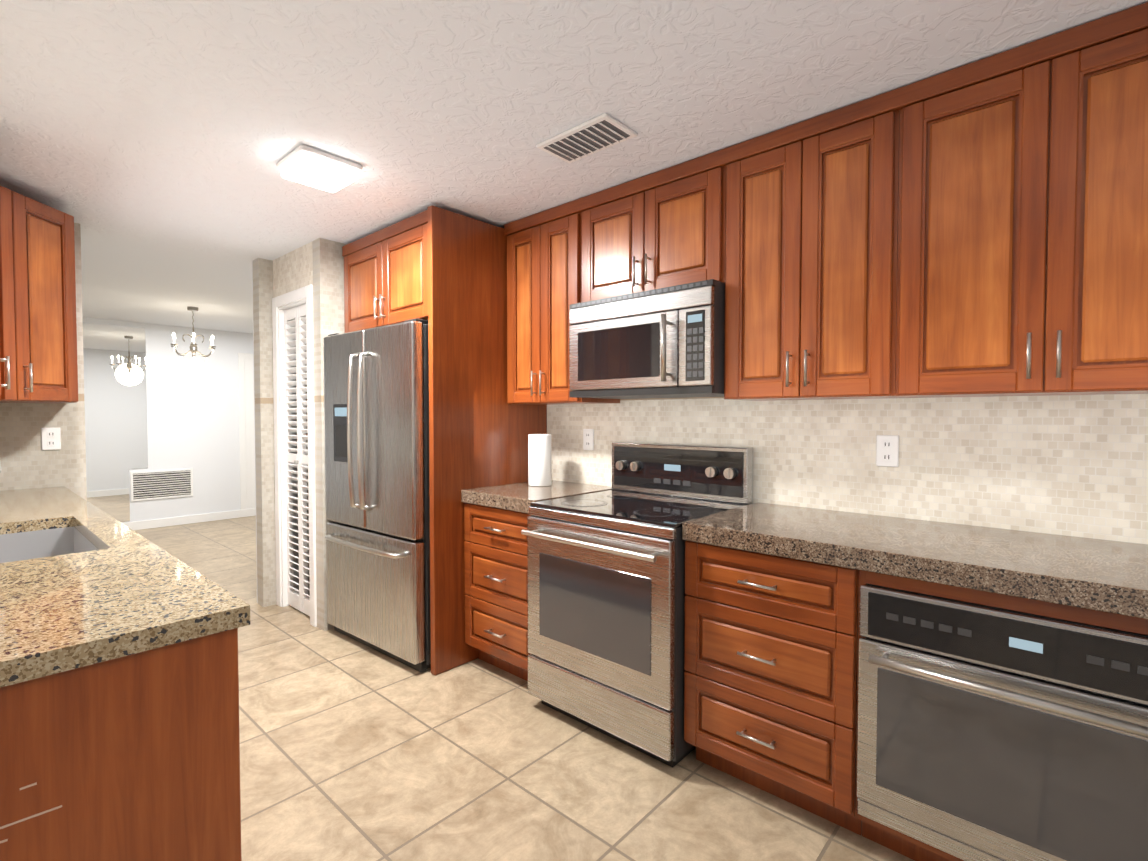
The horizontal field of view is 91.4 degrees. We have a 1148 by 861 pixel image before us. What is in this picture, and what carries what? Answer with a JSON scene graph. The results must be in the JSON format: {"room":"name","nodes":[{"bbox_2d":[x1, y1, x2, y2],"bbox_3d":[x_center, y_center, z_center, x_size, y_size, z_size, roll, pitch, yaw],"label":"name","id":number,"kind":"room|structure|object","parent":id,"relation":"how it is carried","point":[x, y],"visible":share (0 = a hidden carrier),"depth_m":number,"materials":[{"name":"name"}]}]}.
{"room":"kitchen","nodes":[
{"label":"kitchen","id":0,"kind":"room"},
{"bbox_2d":[0,223,309,606],"bbox_3d":[-2.694,0.038,3.229,0.120,2.360,3.600,1,2,42],"label":"wall","id":1,"kind":"structure","parent":0,"point":[27,461],"depth_m":3.10,"materials":[{"name":"tile"}]},
{"bbox_2d":[0,185,77,403],"bbox_3d":[-2.739,-0.597,2.577,0.660,0.925,0.664,1,2,42],"label":"upper cabinet","id":2,"kind":"object","parent":1,"relation":"attached to","point":[38,335],"visible":1,"depth_m":2.58,"materials":[{"name":"brown wood"}]},
{"bbox_2d":[0,356,9,395],"bbox_3d":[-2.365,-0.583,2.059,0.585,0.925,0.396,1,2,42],"label":"handle","id":3,"kind":"object","parent":2,"relation":"attached to","point":[6,360],"visible":1,"depth_m":2.19,"materials":[{"name":"silver metal"}]},
{"bbox_2d":[41,427,60,449],"bbox_3d":[-2.805,0.044,3.006,0.011,0.120,0.076,1,2,42],"label":"electrical outlet","id":4,"kind":"object","parent":1,"relation":"attached to","point":[50,438],"visible":1,"depth_m":3.00,"materials":[{"name":"white plastic"}]},
{"bbox_2d":[83,317,252,522],"bbox_3d":[-5.046,-0.048,6.428,0.200,2.360,5.400,1,2,42],"label":"wall","id":5,"kind":"structure","parent":0,"point":[192,414],"depth_m":6.78,"materials":[{"name":"white paint"}]},
{"bbox_2d":[83,323,147,521],"bbox_3d":[-5.789,-0.047,5.449,0.006,2.190,2.650,1,2,42],"label":"wall mirror","id":6,"kind":"object","parent":5,"relation":"attached to","point":[115,400],"visible":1,"depth_m":6.21,"materials":[{"name":"clear glass"}]},
{"bbox_2d":[130,468,192,501],"bbox_3d":[-4.805,0.629,6.546,0.021,0.340,0.600,1,2,42],"label":"air vent","id":7,"kind":"object","parent":5,"relation":"in","point":[159,484],"visible":1,"depth_m":6.53,"materials":[{"name":"white metal"}]},
{"bbox_2d":[122,508,255,530],"bbox_3d":[-4.966,1.083,6.387,0.015,0.100,5.200,1,2,42],"label":"baseboard","id":8,"kind":"structure","parent":5,"relation":"attached to","point":[166,522],"depth_m":6.75,"materials":[{"name":"white wood"}]},
{"bbox_2d":[238,353,255,509],"bbox_3d":[-3.948,0.053,7.489,0.012,2.100,0.940,1,2,42],"label":"door frame","id":9,"kind":"structure","parent":5,"relation":"attached to","point":[246,429],"depth_m":7.20,"materials":[{"name":"white"}]},
{"bbox_2d":[252,261,257,602],"bbox_3d":[-1.863,0.011,4.230,0.012,2.360,1.000,1,2,42],"label":"wall","id":10,"kind":"structure","parent":0,"point":[254,425],"depth_m":3.86,"materials":[{"name":"white paint"}]},
{"bbox_2d":[273,242,316,599],"bbox_3d":[-1.786,0.026,3.675,0.630,2.360,0.100,1,2,42],"label":"wall","id":11,"kind":"structure","parent":0,"point":[293,270],"depth_m":3.58,"materials":[{"name":"tile"}]},
{"bbox_2d":[272,284,316,626],"bbox_3d":[-1.786,0.157,3.669,0.613,2.100,0.114,1,2,42],"label":"door frame","id":12,"kind":"structure","parent":11,"relation":"attached to","point":[297,295],"depth_m":3.78,"materials":[{"name":"white wood"}]},
{"bbox_2d":[284,304,309,615],"bbox_3d":[-1.790,0.194,3.665,0.445,2.002,0.056,1,2,42],"label":"louvered closet door","id":13,"kind":"structure","parent":11,"relation":"in","point":[299,600],"depth_m":3.68,"materials":[{"name":"white wood"}]},
{"bbox_2d":[312,238,346,630],"bbox_3d":[-1.244,0.025,3.731,0.100,2.360,0.910,1,2,42],"label":"wall","id":14,"kind":"structure","parent":0,"point":[328,288],"depth_m":3.39,"materials":[{"name":"tile"}]},
{"bbox_2d":[134,516,914,860],"bbox_3d":[-0.889,1.263,2.710,11.400,0.060,5.400,1,2,42],"label":"floor","id":15,"kind":"structure","parent":0,"point":[352,750],"depth_m":2.03,"materials":[{"name":"tile"}]},
{"bbox_2d":[0,628,241,860],"bbox_3d":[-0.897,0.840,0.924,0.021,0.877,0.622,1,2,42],"label":"base cabinet","id":16,"kind":"object","parent":15,"relation":"on","point":[134,757],"visible":0.84,"depth_m":1.01,"materials":[{"name":"brown wood"}]},
{"bbox_2d":[324,318,430,672],"bbox_3d":[-0.911,0.323,3.332,0.934,1.784,0.867,1,2,42],"label":"refrigerator","id":17,"kind":"object","parent":15,"relation":"on","point":[376,414],"visible":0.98,"depth_m":2.95,"materials":[{"name":"silver metal"}]},
{"bbox_2d":[428,205,546,674],"bbox_3d":[-0.443,0.054,3.082,0.038,2.333,0.797,1,2,42],"label":"panel","id":18,"kind":"object","parent":15,"relation":"on","point":[481,429],"visible":0.5,"depth_m":2.90,"materials":[{"name":"brown wood"}]},
{"bbox_2d":[464,503,531,680],"bbox_3d":[-0.176,0.798,2.956,0.547,0.854,0.656,1,2,42],"label":"base cabinet","id":19,"kind":"object","parent":15,"relation":"on","point":[496,586],"visible":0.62,"depth_m":2.75,"materials":[{"name":"brown wood"}]},
{"bbox_2d":[461,480,612,513],"bbox_3d":[-0.169,0.338,2.952,0.548,0.064,0.635,1,2,42],"label":"countertop","id":20,"kind":"structure","parent":19,"relation":"on","point":[519,497],"depth_m":2.81,"materials":[{"name":"brown stone"}]},
{"bbox_2d":[528,434,551,486],"bbox_3d":[-0.188,0.161,3.084,0.128,0.280,0.128,1,2,42],"label":"paper towel roll","id":21,"kind":"object","parent":20,"relation":"on","point":[539,460],"visible":1,"depth_m":3.03,"materials":[{"name":"white paper"}]},
{"bbox_2d":[521,442,752,767],"bbox_3d":[0.270,0.656,2.468,0.752,1.164,0.732,1,2,42],"label":"range","id":22,"kind":"object","parent":15,"relation":"on","point":[606,610],"visible":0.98,"depth_m":2.25,"materials":[{"name":"silver metal"}]},
{"bbox_2d":[684,541,861,834],"bbox_3d":[0.809,0.822,2.067,0.577,0.854,0.656,1,2,42],"label":"base cabinet","id":23,"kind":"object","parent":15,"relation":"on","point":[770,676],"visible":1,"depth_m":1.82,"materials":[{"name":"brown wood"}]},
{"bbox_2d":[855,570,1147,860],"bbox_3d":[1.333,0.834,1.632,0.780,0.854,0.600,1,2,42],"label":"base cabinet","id":24,"kind":"object","parent":15,"relation":"on","point":[897,842],"visible":0.12,"depth_m":1.52,"materials":[{"name":"brown wood"}]},
{"bbox_2d":[857,584,1147,860],"bbox_3d":[1.298,0.795,1.591,0.760,0.680,0.666,1,2,42],"label":"wall oven","id":25,"kind":"object","parent":24,"relation":"in","point":[988,733],"visible":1,"depth_m":1.41,"materials":[{"name":"silver metal"}]},
{"bbox_3d":[2.105,0.854,0.898,1.342,0.854,0.656,1,2,42],"label":"base cabinet","id":26,"kind":"object","parent":15,"relation":"on","visible":0},
{"bbox_2d":[682,502,1147,618],"bbox_3d":[1.607,0.381,1.349,2.708,0.064,0.635,1,2,42],"label":"countertop","id":27,"kind":"structure","parent":26,"relation":"on","point":[1109,576],"depth_m":1.63,"materials":[{"name":"brown stone"}]},
{"bbox_3d":[-1.941,0.815,1.889,2.818,0.878,0.656,1,2,42],"label":"base cabinet","id":28,"kind":"object","parent":15,"relation":"on","visible":0},
{"bbox_2d":[0,486,249,687],"bbox_3d":[-1.933,0.470,1.861,2.855,0.269,0.640,1,2,42],"label":"countertop","id":29,"kind":"structure","parent":28,"relation":"on","point":[83,582],"depth_m":1.21,"materials":[{"name":"beige stone"}]},
{"bbox_2d":[0,0,1147,333],"bbox_3d":[-0.889,-1.156,2.645,11.400,0.060,5.400,1,2,42],"label":"ceiling","id":30,"kind":"structure","parent":0,"point":[186,124],"depth_m":1.86,"materials":[{"name":"white paint"}]},
{"bbox_2d":[171,307,215,361],"bbox_3d":[-3.724,-0.936,5.480,0.406,0.532,0.397,1,2,42],"label":"dining chandelier","id":31,"kind":"object","parent":30,"relation":"hanging from","point":[193,347],"visible":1,"depth_m":5.47,"materials":[{"name":"silver metal"}]},
{"bbox_2d":[276,144,362,192],"bbox_3d":[-1.065,-1.086,2.347,0.256,0.065,0.256,1,2,42],"label":"flush ceiling light","id":32,"kind":"object","parent":30,"relation":"attached to","point":[312,167],"visible":1,"depth_m":2.29,"materials":[{"name":"white"}]},
{"bbox_2d":[536,113,637,162],"bbox_3d":[0.045,-1.103,2.136,0.350,0.020,0.195,1,2,42],"label":"ceiling vent","id":33,"kind":"object","parent":30,"relation":"in","point":[603,131],"visible":1,"depth_m":2.11,"materials":[{"name":"white metal"}]},
{"bbox_2d":[547,394,1147,543],"bbox_3d":[1.273,0.068,2.140,7.470,2.360,0.100,1,2,42],"label":"wall","id":34,"kind":"structure","parent":0,"point":[1072,465],"depth_m":2.05,"materials":[{"name":"tile"}]},
{"bbox_2d":[342,210,427,332],"bbox_3d":[-0.815,-0.854,3.382,0.940,0.535,0.812,1,2,42],"label":"upper cabinet","id":35,"kind":"object","parent":34,"relation":"attached to","point":[385,276],"visible":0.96,"depth_m":3.07,"materials":[{"name":"brown wood"}]},
{"bbox_2d":[504,199,619,404],"bbox_3d":[-0.067,-0.640,3.039,0.547,0.986,0.330,1,2,42],"label":"upper cabinet","id":36,"kind":"object","parent":34,"relation":"attached to","point":[543,248],"depth_m":2.91,"materials":[{"name":"brown wood"}]},
{"bbox_2d":[583,429,593,449],"bbox_3d":[0.080,0.051,3.139,0.076,0.120,0.011,1,2,42],"label":"electrical outlet","id":37,"kind":"object","parent":34,"relation":"attached to","point":[588,439],"visible":1,"depth_m":3.13,"materials":[{"name":"white plastic"}]},
{"bbox_2d":[580,149,723,302],"bbox_3d":[0.419,-0.862,2.594,0.759,0.518,0.330,1,2,42],"label":"upper cabinet","id":38,"kind":"object","parent":34,"relation":"attached to","point":[663,228],"depth_m":2.43,"materials":[{"name":"brown wood"}]},
{"bbox_2d":[569,279,724,398],"bbox_3d":[0.374,-0.377,2.557,0.754,0.442,0.464,1,2,42],"label":"microwave","id":39,"kind":"object","parent":38,"relation":"attached to","point":[667,342],"visible":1,"depth_m":2.37,"materials":[{"name":"silver metal"}]},
{"bbox_2d":[724,99,867,400],"bbox_3d":[0.954,-0.615,2.118,0.681,0.986,0.330,1,2,42],"label":"upper cabinet","id":40,"kind":"object","parent":34,"relation":"attached to","point":[796,195],"depth_m":2.03,"materials":[{"name":"brown wood"}]},
{"bbox_2d":[876,435,898,466],"bbox_3d":[1.194,0.078,2.135,0.076,0.120,0.011,1,2,42],"label":"electrical outlet","id":41,"kind":"object","parent":34,"relation":"attached to","point":[887,450],"visible":1,"depth_m":2.13,"materials":[{"name":"white plastic"}]},
{"bbox_2d":[864,2,1147,398],"bbox_3d":[1.432,-0.603,1.686,0.892,0.986,0.330,1,2,42],"label":"upper cabinet","id":42,"kind":"object","parent":34,"relation":"attached to","point":[978,228],"depth_m":1.61,"materials":[{"name":"brown wood"}]}
]}

